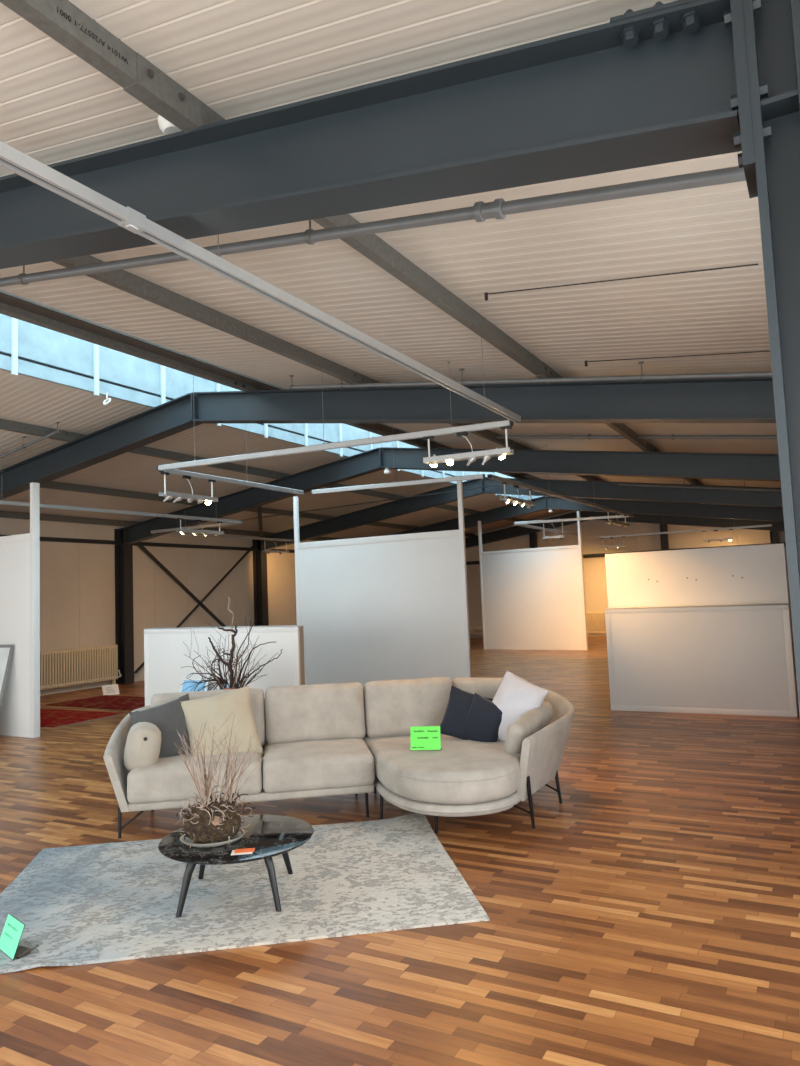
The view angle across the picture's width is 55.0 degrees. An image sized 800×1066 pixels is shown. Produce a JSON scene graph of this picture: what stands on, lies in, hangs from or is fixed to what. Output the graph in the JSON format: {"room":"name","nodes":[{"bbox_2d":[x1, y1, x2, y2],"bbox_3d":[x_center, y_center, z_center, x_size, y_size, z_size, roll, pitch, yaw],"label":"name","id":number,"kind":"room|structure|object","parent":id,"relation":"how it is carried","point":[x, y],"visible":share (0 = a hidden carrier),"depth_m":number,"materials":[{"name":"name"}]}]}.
{"room":"store","nodes":[
{"label":"store","id":0,"kind":"room"},
{"bbox_2d":[0,518,315,695],"bbox_3d":[-6.097,1.466,16.488,0.150,3.500,27.950,-5,-5,29],"label":"wall","id":1,"kind":"structure","parent":0,"point":[77,580],"depth_m":17.07,"materials":[{"name":"beige paint"}]},
{"bbox_2d":[0,535,294,552],"bbox_3d":[-6.040,0.212,16.530,0.085,0.080,27.750,-5,-5,29],"label":"beam","id":2,"kind":"structure","parent":1,"relation":"attached to","point":[47,539],"depth_m":17.29,"materials":[{"name":"metal"}]},
{"bbox_2d":[134,542,255,672],"bbox_3d":[-4.740,1.682,18.357,0.145,2.950,4.057,-5,-5,29],"label":"brace","id":3,"kind":"object","parent":1,"relation":"attached to","point":[138,544],"visible":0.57,"depth_m":18.07,"materials":[{"name":"metal"}]},
{"bbox_2d":[0,0,780,538],"bbox_3d":[-0.145,-1.155,13.353,14.050,1.135,28.170,-5,-5,29],"label":"ceiling","id":4,"kind":"structure","parent":0,"point":[238,58],"depth_m":4.88,"materials":[{"name":"white metal"}]},
{"bbox_2d":[0,422,60,457],"bbox_3d":[-6.264,-0.897,10.966,4.257,0.782,0.060,-5,-5,29],"label":"conduit","id":5,"kind":"object","parent":4,"relation":"hanging from","point":[23,446],"visible":1,"depth_m":10.21,"materials":[{"name":"metal"}]},
{"bbox_2d":[0,452,242,522],"bbox_3d":[-4.742,-0.717,12.000,0.055,0.778,6.352,-5,-5,32],"label":"ceiling track","id":6,"kind":"object","parent":4,"relation":"hanging from","point":[2,502],"visible":0.8,"depth_m":12.26,"materials":[{"name":"metal"}]},
{"bbox_2d":[176,518,223,535],"bbox_3d":[-3.556,-0.095,13.739,0.131,0.278,1.051,-5,-5,31],"label":"track light","id":7,"kind":"object","parent":6,"relation":"hanging from","point":[194,531],"visible":1,"depth_m":13.66,"materials":[{"name":"metal"}]},
{"bbox_2d":[158,115,181,134],"bbox_3d":[-0.963,-1.744,3.303,0.150,0.055,0.150,-5,-5,29],"label":"ceiling sensor","id":8,"kind":"object","parent":4,"relation":"attached to","point":[165,126],"visible":0.3,"depth_m":3.27,"materials":[{"name":"white plastic"}]},
{"bbox_2d":[150,522,241,532],"bbox_3d":[-4.113,-0.368,15.341,2.471,0.566,0.055,-5,-5,30],"label":"ceiling track","id":9,"kind":"object","parent":4,"relation":"hanging from","point":[225,523],"visible":0.69,"depth_m":15.28,"materials":[{"name":"metal"}]},
{"bbox_2d":[151,532,301,541],"bbox_3d":[-3.887,-0.093,18.073,0.055,0.438,4.847,-5,-5,32],"label":"ceiling track","id":10,"kind":"object","parent":4,"relation":"hanging from","point":[171,533],"visible":0.75,"depth_m":17.92,"materials":[{"name":"metal"}]},
{"bbox_2d":[262,540,288,554],"bbox_3d":[-3.108,0.364,19.274,0.132,0.343,0.911,-5,-5,31],"label":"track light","id":11,"kind":"object","parent":10,"relation":"hanging from","point":[267,551],"visible":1,"depth_m":19.23,"materials":[{"name":"metal"}]},
{"bbox_2d":[159,447,304,494],"bbox_3d":[-2.053,-1.204,9.817,0.055,1.186,2.680,-5,-5,29],"label":"ceiling track","id":12,"kind":"object","parent":4,"relation":"hanging from","point":[173,471],"visible":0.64,"depth_m":9.64,"materials":[{"name":"metal"}]},
{"bbox_2d":[159,472,217,504],"bbox_3d":[-2.459,-0.495,8.947,0.129,0.333,0.856,-5,-5,29],"label":"track light","id":13,"kind":"object","parent":12,"relation":"hanging from","point":[168,495],"visible":1,"depth_m":8.88,"materials":[{"name":"metal"}]},
{"bbox_2d":[0,141,521,422],"bbox_3d":[-0.803,-1.459,3.489,0.058,0.597,7.610,-5,-5,29],"label":"ceiling track","id":14,"kind":"object","parent":4,"relation":"hanging from","point":[11,159],"visible":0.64,"depth_m":3.32,"materials":[{"name":"metal"}]},
{"bbox_2d":[0,290,541,499],"bbox_3d":[-1.081,-1.989,11.934,1.960,0.930,22.460,-5,-5,29],"label":"skylight","id":15,"kind":"object","parent":4,"relation":"attached to","point":[26,349],"visible":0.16,"depth_m":9.48,"materials":[{"name":"glass"}]},
{"bbox_2d":[103,392,110,404],"bbox_3d":[-3.534,-1.617,9.265,0.111,0.157,0.076,-5,-5,29],"label":"spotlight","id":16,"kind":"object","parent":15,"relation":"hanging from","point":[107,399],"visible":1,"depth_m":9.26,"materials":[{"name":"white plastic"}]},
{"bbox_2d":[157,361,512,470],"bbox_3d":[-0.853,-1.379,7.748,4.027,1.108,0.055,-4,-5,23],"label":"ceiling track","id":17,"kind":"object","parent":4,"relation":"hanging from","point":[496,424],"visible":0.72,"depth_m":7.59,"materials":[{"name":"metal"}]},
{"bbox_2d":[423,426,513,466],"bbox_3d":[0.621,-0.769,7.080,0.858,0.331,0.122,-4,-5,25],"label":"bar","id":18,"kind":"object","parent":17,"relation":"hanging from","point":[501,453],"visible":1,"depth_m":7.03,"materials":[{"name":"metal"}]},
{"bbox_2d":[0,166,745,286],"bbox_3d":[-0.869,-1.531,3.890,4.777,0.922,0.080,-5,-5,29],"label":"conduit","id":19,"kind":"object","parent":4,"relation":"hanging from","point":[498,209],"visible":0.8,"depth_m":3.29,"materials":[{"name":"metal"}]},
{"bbox_2d":[311,430,484,493],"bbox_3d":[-0.093,-1.128,10.518,2.528,0.989,0.055,-4,-5,20],"label":"ceiling track","id":20,"kind":"object","parent":4,"relation":"hanging from","point":[478,476],"visible":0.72,"depth_m":10.44,"materials":[{"name":"metal"}]},
{"bbox_2d":[289,361,771,389],"bbox_3d":[0.900,-1.487,7.280,4.806,0.848,0.060,-5,-5,29],"label":"conduit","id":21,"kind":"object","parent":4,"relation":"hanging from","point":[642,377],"visible":0.87,"depth_m":6.96,"materials":[{"name":"metal"}]},
{"bbox_2d":[513,503,577,535],"bbox_3d":[3.787,-0.623,19.689,0.055,1.140,5.040,-5,-5,29],"label":"ceiling track","id":22,"kind":"object","parent":4,"relation":"hanging from","point":[522,525],"visible":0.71,"depth_m":19.46,"materials":[{"name":"metal"}]},
{"bbox_2d":[487,444,634,516],"bbox_3d":[3.110,-0.926,13.413,0.055,0.795,7.693,-5,-5,30],"label":"ceiling track","id":23,"kind":"object","parent":4,"relation":"hanging from","point":[489,476],"visible":0.84,"depth_m":12.14,"materials":[{"name":"metal"}]},
{"bbox_2d":[500,482,535,507],"bbox_3d":[1.673,-0.525,10.912,0.119,0.288,1.070,-5,-5,30],"label":"track lights","id":24,"kind":"object","parent":23,"relation":"hanging from","point":[521,502],"visible":1,"depth_m":10.83,"materials":[{"name":"metal"}]},
{"bbox_2d":[605,510,628,527],"bbox_3d":[4.390,-0.266,15.527,0.110,0.283,1.451,-5,-5,30],"label":"track light","id":25,"kind":"object","parent":23,"relation":"hanging from","point":[611,522],"visible":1,"depth_m":15.44,"materials":[{"name":"metal"}]},
{"bbox_2d":[514,477,628,524],"bbox_3d":[3.750,-0.762,17.010,2.515,0.993,0.055,-4,-5,18],"label":"ceiling track","id":26,"kind":"object","parent":4,"relation":"hanging from","point":[613,516],"visible":0.92,"depth_m":16.95,"materials":[{"name":"metal"}]},
{"bbox_2d":[541,521,564,540],"bbox_3d":[3.412,-0.028,17.095,0.511,0.428,0.116,-4,-5,19],"label":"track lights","id":27,"kind":"object","parent":26,"relation":"hanging from","point":[561,537],"visible":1,"depth_m":17.05,"materials":[{"name":"metal"}]},
{"bbox_2d":[484,264,758,300],"bbox_3d":[1.282,-1.555,4.728,1.675,0.250,0.024,-5,-5,32],"label":"cable","id":28,"kind":"object","parent":4,"relation":"attached to","point":[486,294],"visible":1,"depth_m":4.69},
{"bbox_2d":[497,434,776,439],"bbox_3d":[3.085,-1.309,10.501,4.106,0.604,0.060,-5,-5,29],"label":"conduit","id":29,"kind":"object","parent":4,"relation":"attached to","point":[672,436],"visible":0.8,"depth_m":10.36,"materials":[{"name":"metal"}]},
{"bbox_2d":[585,351,769,366],"bbox_3d":[2.260,-1.454,6.326,1.516,0.227,0.024,-5,-5,33],"label":"cable","id":30,"kind":"object","parent":4,"relation":"attached to","point":[586,364],"visible":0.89,"depth_m":6.33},
{"bbox_2d":[599,520,772,537],"bbox_3d":[8.174,-0.433,22.398,4.800,0.847,0.055,-5,-5,29],"label":"ceiling track","id":31,"kind":"object","parent":4,"relation":"hanging from","point":[768,525],"visible":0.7,"depth_m":22.24,"materials":[{"name":"metal"}]},
{"bbox_2d":[601,536,625,548],"bbox_3d":[6.454,0.301,23.258,0.730,0.342,0.117,-5,-5,29],"label":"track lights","id":32,"kind":"object","parent":31,"relation":"hanging from","point":[617,546],"visible":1,"depth_m":23.23,"materials":[{"name":"metal"}]},
{"bbox_2d":[702,529,732,542],"bbox_3d":[9.030,0.085,21.835,0.820,0.343,0.131,-5,-5,29],"label":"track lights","id":33,"kind":"object","parent":31,"relation":"hanging from","point":[730,538],"visible":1,"depth_m":21.78,"materials":[{"name":"metal"}]},
{"bbox_2d":[618,479,781,491],"bbox_3d":[5.668,-0.864,14.195,3.206,0.562,0.060,-5,-5,29],"label":"conduit","id":34,"kind":"object","parent":4,"relation":"hanging from","point":[619,484],"visible":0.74,"depth_m":14.23,"materials":[{"name":"metal"}]},
{"bbox_2d":[0,635,799,1065],"bbox_3d":[0.028,2.750,13.019,14.100,0.100,28.350,-5,-5,29],"label":"floor","id":35,"kind":"structure","parent":0,"point":[649,915],"depth_m":3.63,"materials":[{"name":"brown wood"}]},
{"bbox_2d":[0,645,13,707],"bbox_3d":[-5.641,2.098,10.193,1.100,1.197,0.316,-4,-5,25],"label":"picture frame","id":36,"kind":"object","parent":35,"relation":"on","point":[6,651],"visible":1,"depth_m":10.09,"materials":[{"name":"grey metal"}]},
{"bbox_2d":[0,648,9,692],"bbox_3d":[-5.640,2.099,10.195,1.080,1.176,0.300,-4,-5,25],"label":"print","id":37,"kind":"object","parent":36,"relation":"attached to","point":[4,652],"depth_m":10.09},
{"bbox_2d":[0,482,39,737],"bbox_3d":[-6.261,1.113,10.882,3.440,3.320,0.100,-5,-5,29],"label":"wall","id":38,"kind":"structure","parent":35,"relation":"on","point":[19,554],"depth_m":10.13,"materials":[{"name":"white paint"}]},
{"bbox_2d":[40,645,121,689],"bbox_3d":[-6.599,2.703,15.009,0.098,0.840,2.855,-5,-5,29],"label":"radiator","id":39,"kind":"object","parent":35,"relation":"on","point":[77,666],"visible":0.71,"depth_m":15.29,"materials":[{"name":"beige metal"}]},
{"bbox_2d":[40,709,125,726],"bbox_3d":[-5.447,2.808,11.729,2.202,0.011,1.250,-5,-5,28],"label":"oriental rug","id":40,"kind":"object","parent":35,"relation":"on","point":[48,717],"visible":0.66,"depth_m":11.60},
{"bbox_2d":[46,695,144,710],"bbox_3d":[-4.740,2.891,13.107,2.502,0.011,1.220,-5,-5,31],"label":"oriental rug","id":41,"kind":"object","parent":35,"relation":"on","point":[131,703],"visible":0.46,"depth_m":13.12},
{"bbox_2d":[102,684,119,694],"bbox_3d":[-5.436,2.942,14.393,0.300,0.193,0.176,2,-6,-41],"label":"card stand","id":42,"kind":"object","parent":35,"relation":"on","point":[113,689],"visible":0.97,"depth_m":14.36,"materials":[{"name":"white paper"}]},
{"bbox_2d":[180,678,208,691],"bbox_3d":[-2.484,2.106,9.067,0.420,0.750,0.246,-5,-5,29],"label":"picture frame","id":43,"kind":"object","parent":35,"relation":"on","point":[184,686],"visible":0.24,"depth_m":9.19,"materials":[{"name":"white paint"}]},
{"bbox_2d":[144,625,304,705],"bbox_3d":[-2.140,1.800,9.167,2.410,1.350,0.125,-5,-5,29],"label":"wall","id":44,"kind":"structure","parent":35,"relation":"on","point":[165,649],"depth_m":9.14,"materials":[{"name":"white paint"}]},
{"bbox_2d":[181,597,282,690],"bbox_3d":[-1.885,1.529,8.118,1.082,1.702,1.244,-1,-5,-20],"label":"branches","id":45,"kind":"object","parent":35,"relation":"on","point":[220,681],"visible":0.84,"depth_m":8.05,"materials":[{"name":"brown plant"}]},
{"bbox_2d":[0,813,489,973],"bbox_3d":[-0.996,2.039,4.563,2.653,0.044,1.848,-2,-5,-9],"label":"area rug","id":46,"kind":"object","parent":35,"relation":"on","point":[106,902],"visible":0.9,"depth_m":4.26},
{"bbox_2d":[0,913,38,959],"bbox_3d":[-1.845,1.940,3.714,0.220,0.146,0.120,-7,-6,44],"label":"sign card","id":47,"kind":"object","parent":46,"relation":"on","point":[12,945],"visible":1,"depth_m":3.69,"materials":[{"name":"green paper"}]},
{"bbox_2d":[158,815,313,917],"bbox_3d":[-0.903,1.858,4.288,0.848,0.324,0.848,-2,-5,-9],"label":"coffee table","id":48,"kind":"object","parent":46,"relation":"on","point":[271,836],"visible":0.81,"depth_m":4.13,"materials":[{"name":"black stone"}]},
{"bbox_2d":[175,712,264,846],"bbox_3d":[-1.009,1.367,4.274,0.477,0.716,0.376,1,-5,-32],"label":"arrangement","id":49,"kind":"object","parent":48,"relation":"on","point":[214,822],"visible":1,"depth_m":4.20,"materials":[{"name":"brown plant"}]},
{"bbox_2d":[231,848,254,854],"bbox_3d":[-0.823,1.669,4.026,0.117,0.002,0.088,-2,-5,-6],"label":"price tag","id":50,"kind":"object","parent":48,"relation":"on","point":[246,850],"visible":1,"depth_m":4.02,"materials":[{"name":"orange paper"}]},
{"bbox_2d":[103,677,574,838],"bbox_3d":[-0.353,1.670,5.819,3.609,0.934,1.837,-2,-5,-9],"label":"sofa","id":51,"kind":"object","parent":35,"relation":"on","point":[330,739],"visible":0.66,"depth_m":5.67,"materials":[{"name":"beige fabric"}]},
{"bbox_2d":[123,722,160,770],"bbox_3d":[-1.917,1.593,5.722,0.269,0.340,0.392,-1,-5,-18],"label":"bolster cushion","id":52,"kind":"object","parent":51,"relation":"on","point":[143,742],"visible":0.79,"depth_m":5.57,"materials":[{"name":"beige fabric"}]},
{"bbox_2d":[129,694,190,757],"bbox_3d":[-1.792,1.531,5.929,0.542,0.536,0.214,0,-5,-28],"label":"throw pillow","id":53,"kind":"object","parent":51,"relation":"on","point":[169,717],"visible":0.52,"depth_m":5.89,"materials":[{"name":"fabric"}]},
{"bbox_2d":[127,747,263,803],"bbox_3d":[-1.529,1.819,5.879,0.947,0.259,0.805,-2,-5,-9],"label":"seat cushion","id":54,"kind":"object","parent":51,"relation":"on","point":[162,782],"depth_m":5.49,"materials":[{"name":"beige fabric"}]},
{"bbox_2d":[150,688,264,745],"bbox_3d":[-1.566,1.535,6.291,0.907,0.491,0.345,-2,-5,-9],"label":"cushion","id":55,"kind":"object","parent":51,"relation":"on","point":[256,694],"depth_m":6.24,"materials":[{"name":"beige fabric"}]},
{"bbox_2d":[180,685,263,755],"bbox_3d":[-1.389,1.515,5.988,0.616,0.597,0.256,-1,-5,-17],"label":"throw pillow","id":56,"kind":"object","parent":51,"relation":"on","point":[215,710],"visible":0.84,"depth_m":5.95,"materials":[{"name":"beige fabric"}]},
{"bbox_2d":[265,682,365,743],"bbox_3d":[-0.711,1.512,6.429,0.820,0.490,0.345,-2,-5,-9],"label":"cushion","id":57,"kind":"object","parent":51,"relation":"on","point":[330,711],"depth_m":6.30,"materials":[{"name":"beige fabric"}]},
{"bbox_2d":[263,738,374,792],"bbox_3d":[-0.650,1.795,6.018,0.826,0.258,0.806,-2,-5,-9],"label":"seat cushion","id":58,"kind":"object","parent":51,"relation":"on","point":[290,765],"depth_m":5.66,"materials":[{"name":"beige fabric"}]},
{"bbox_2d":[363,677,452,737],"bbox_3d":[0.079,1.490,6.551,0.769,0.491,0.345,-2,-5,-9],"label":"cushion","id":59,"kind":"object","parent":51,"relation":"on","point":[391,707],"depth_m":6.41,"materials":[{"name":"beige fabric"}]},
{"bbox_2d":[410,726,441,750],"bbox_3d":[0.192,1.530,5.739,0.230,0.175,0.091,-3,-5,7],"label":"sign card","id":60,"kind":"object","parent":51,"relation":"on","point":[424,738],"visible":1,"depth_m":5.71,"materials":[{"name":"green paper"}]},
{"bbox_2d":[363,734,520,803],"bbox_3d":[0.495,1.732,5.854,1.455,0.231,1.651,-2,-5,-9],"label":"cushion","id":61,"kind":"object","parent":51,"relation":"on","point":[464,771],"depth_m":5.27,"materials":[{"name":"beige fabric"}]},
{"bbox_2d":[440,686,492,739],"bbox_3d":[0.547,1.472,6.163,0.490,0.478,0.184,-3,-5,13],"label":"throw pillow","id":62,"kind":"object","parent":51,"relation":"on","point":[460,701],"visible":0.62,"depth_m":6.13,"materials":[{"name":"grey fabric"}]},
{"bbox_2d":[463,693,501,741],"bbox_3d":[0.659,1.493,6.054,0.432,0.447,0.165,-5,-6,35],"label":"throw pillow","id":63,"kind":"object","parent":51,"relation":"on","point":[484,718],"visible":0.91,"depth_m":6.00,"materials":[{"name":"grey fabric"}]},
{"bbox_2d":[452,677,527,698],"bbox_3d":[0.772,1.470,6.580,0.664,0.462,0.294,-4,-5,21],"label":"cushion","id":64,"kind":"object","parent":51,"relation":"on","point":[485,687],"depth_m":6.53,"materials":[{"name":"beige fabric"}]},
{"bbox_2d":[492,671,547,741],"bbox_3d":[0.884,1.392,6.027,0.552,0.605,0.227,-4,-5,25],"label":"throw pillow","id":65,"kind":"object","parent":51,"relation":"on","point":[515,696],"visible":0.66,"depth_m":5.97,"materials":[{"name":"white fabric"}]},
{"bbox_2d":[504,701,552,753],"bbox_3d":[0.982,1.483,5.841,0.184,0.313,0.748,-5,-5,30],"label":"bolster cushion","id":66,"kind":"object","parent":51,"relation":"on","point":[534,720],"visible":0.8,"depth_m":5.63,"materials":[{"name":"beige fabric"}]},
{"bbox_2d":[293,481,471,686],"bbox_3d":[-0.329,0.939,10.918,2.800,3.200,0.050,-5,-5,29],"label":"wall","id":67,"kind":"structure","parent":35,"relation":"on","point":[389,607],"depth_m":10.83,"materials":[{"name":"white paint"}]},
{"bbox_2d":[0,377,775,499],"bbox_3d":[-2.404,0.382,9.324,13.325,4.220,0.240,-5,-5,29],"label":"steel beam","id":68,"kind":"structure","parent":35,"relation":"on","point":[747,399],"depth_m":7.96,"materials":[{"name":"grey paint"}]},
{"bbox_2d":[0,0,799,715],"bbox_3d":[-4.661,0.146,5.254,13.325,4.220,0.240,-5,-5,29],"label":"frame","id":69,"kind":"object","parent":35,"relation":"on","point":[679,80],"visible":1,"depth_m":2.52,"materials":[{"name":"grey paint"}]},
{"bbox_2d":[114,447,780,684],"bbox_3d":[-0.201,0.613,13.299,13.325,4.220,0.240,-5,-5,29],"label":"frame","id":70,"kind":"object","parent":35,"relation":"on","point":[687,465],"visible":0.97,"depth_m":13.14,"materials":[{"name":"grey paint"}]},
{"bbox_2d":[0,511,344,540],"bbox_3d":[-5.758,-0.190,16.397,0.090,0.122,27.850,-5,-5,29],"label":"ceiling beam","id":71,"kind":"structure","parent":70,"relation":"attached to","point":[3,514],"depth_m":15.65,"materials":[{"name":"metal"}]},
{"bbox_2d":[40,481,474,536],"bbox_3d":[-4.064,-0.612,15.483,0.090,0.122,27.850,-5,-5,29],"label":"ceiling beam","id":72,"kind":"structure","parent":70,"relation":"attached to","point":[52,484],"depth_m":14.34,"materials":[{"name":"metal"}]},
{"bbox_2d":[0,419,528,521],"bbox_3d":[-2.232,-1.069,14.494,0.090,0.122,27.850,-5,-5,29],"label":"ceiling beam","id":73,"kind":"structure","parent":70,"relation":"attached to","point":[8,425],"depth_m":12.25,"materials":[{"name":"metal"}]},
{"bbox_2d":[0,292,538,478],"bbox_3d":[0.512,-1.489,12.997,0.230,0.115,27.850,-5,-5,29],"label":"ceiling beam","id":74,"kind":"structure","parent":70,"relation":"attached to","point":[11,306],"depth_m":7.49,"materials":[{"name":"metal"}]},
{"bbox_2d":[51,255,605,481],"bbox_3d":[1.869,-1.372,12.238,0.090,0.122,27.850,-5,-5,29],"label":"ceiling beam","id":75,"kind":"structure","parent":70,"relation":"attached to","point":[123,280],"depth_m":6.27,"materials":[{"name":"metal"}]},
{"bbox_2d":[205,485,497,524],"bbox_3d":[-1.795,-0.512,16.823,8.050,0.862,0.090,-2,-5,-4],"label":"brace","id":76,"kind":"object","parent":70,"relation":"attached to","point":[492,485],"visible":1,"depth_m":16.89,"materials":[{"name":"metal"}]},
{"bbox_2d":[0,0,703,484],"bbox_3d":[3.655,-1.231,11.240,0.090,0.122,27.850,-5,-5,29],"label":"ceiling beam","id":77,"kind":"structure","parent":70,"relation":"attached to","point":[64,22],"depth_m":3.02,"materials":[{"name":"metal"}]},
{"bbox_2d":[384,468,390,473],"bbox_3d":[-0.224,-1.080,13.375,0.124,0.105,0.124,-5,-5,29],"label":"ceiling sensor","id":78,"kind":"object","parent":70,"relation":"attached to","point":[386,471],"visible":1,"depth_m":13.34,"materials":[{"name":"white plastic"}]},
{"bbox_2d":[469,627,482,634],"bbox_3d":[3.494,3.489,26.956,3.105,0.380,0.098,-5,-5,29],"label":"radiator","id":79,"kind":"object","parent":35,"relation":"on","point":[472,630],"visible":0.18,"depth_m":27.36,"materials":[{"name":"beige metal"}]},
{"bbox_2d":[252,477,782,625],"bbox_3d":[1.997,0.843,17.264,13.325,4.220,0.240,-5,-5,29],"label":"frame","id":80,"kind":"object","parent":35,"relation":"on","point":[572,488],"visible":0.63,"depth_m":17.36,"materials":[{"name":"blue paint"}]},
{"bbox_2d":[257,506,262,542],"bbox_3d":[-3.202,-0.251,17.616,0.090,0.582,5.572,-1,-5,-10],"label":"brace","id":81,"kind":"object","parent":80,"relation":"attached to","point":[259,509],"visible":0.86,"depth_m":17.69,"materials":[{"name":"metal"}]},
{"bbox_2d":[478,511,587,649],"bbox_3d":[3.605,1.367,21.219,3.070,3.680,0.100,-5,-6,34],"label":"wall","id":82,"kind":"structure","parent":35,"relation":"on","point":[532,598],"depth_m":21.09,"materials":[{"name":"white paint"}]},
{"bbox_2d":[386,496,783,535],"bbox_3d":[4.195,1.073,21.230,13.325,4.220,0.240,-5,-5,29],"label":"frame","id":83,"kind":"object","parent":35,"relation":"on","point":[758,513],"visible":0.46,"depth_m":20.39,"materials":[{"name":"blue paint"}]},
{"bbox_2d":[465,511,784,550],"bbox_3d":[6.408,1.305,25.222,13.325,4.220,0.240,-5,-5,29],"label":"frame","id":84,"kind":"object","parent":35,"relation":"on","point":[511,532],"visible":0.31,"depth_m":24.54,"materials":[{"name":"blue paint"}]},
{"bbox_2d":[605,603,796,716],"bbox_3d":[3.835,1.621,9.918,2.220,1.350,0.305,-5,-5,29],"label":"wall","id":85,"kind":"structure","parent":35,"relation":"on","point":[706,659],"depth_m":9.74,"materials":[{"name":"white paint"}]},
{"bbox_2d":[605,543,797,711],"bbox_3d":[3.912,1.262,10.166,2.250,2.100,0.084,-5,-5,29],"label":"wall","id":86,"kind":"structure","parent":35,"relation":"on","point":[751,574],"depth_m":10.14,"materials":[{"name":"white paint"}]},
{"bbox_2d":[465,510,792,637],"bbox_3d":[6.740,1.197,25.474,13.700,4.450,0.150,-5,-5,29],"label":"wall","id":87,"kind":"structure","parent":0,"point":[595,580],"depth_m":25.45,"materials":[{"name":"beige paint"}]},
{"bbox_2d":[586,611,605,633],"bbox_3d":[6.718,2.988,25.197,2.505,0.840,0.098,-5,-5,29],"label":"radiator","id":88,"kind":"object","parent":87,"relation":"attached to","point":[597,614],"visible":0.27,"depth_m":25.31,"materials":[{"name":"beige metal"}]},
{"bbox_2d":[466,542,785,564],"bbox_3d":[6.739,0.729,25.335,13.100,0.120,0.100,-5,-5,29],"label":"beam","id":89,"kind":"structure","parent":87,"relation":"attached to","point":[600,554],"depth_m":24.91,"materials":[{"name":"metal"}]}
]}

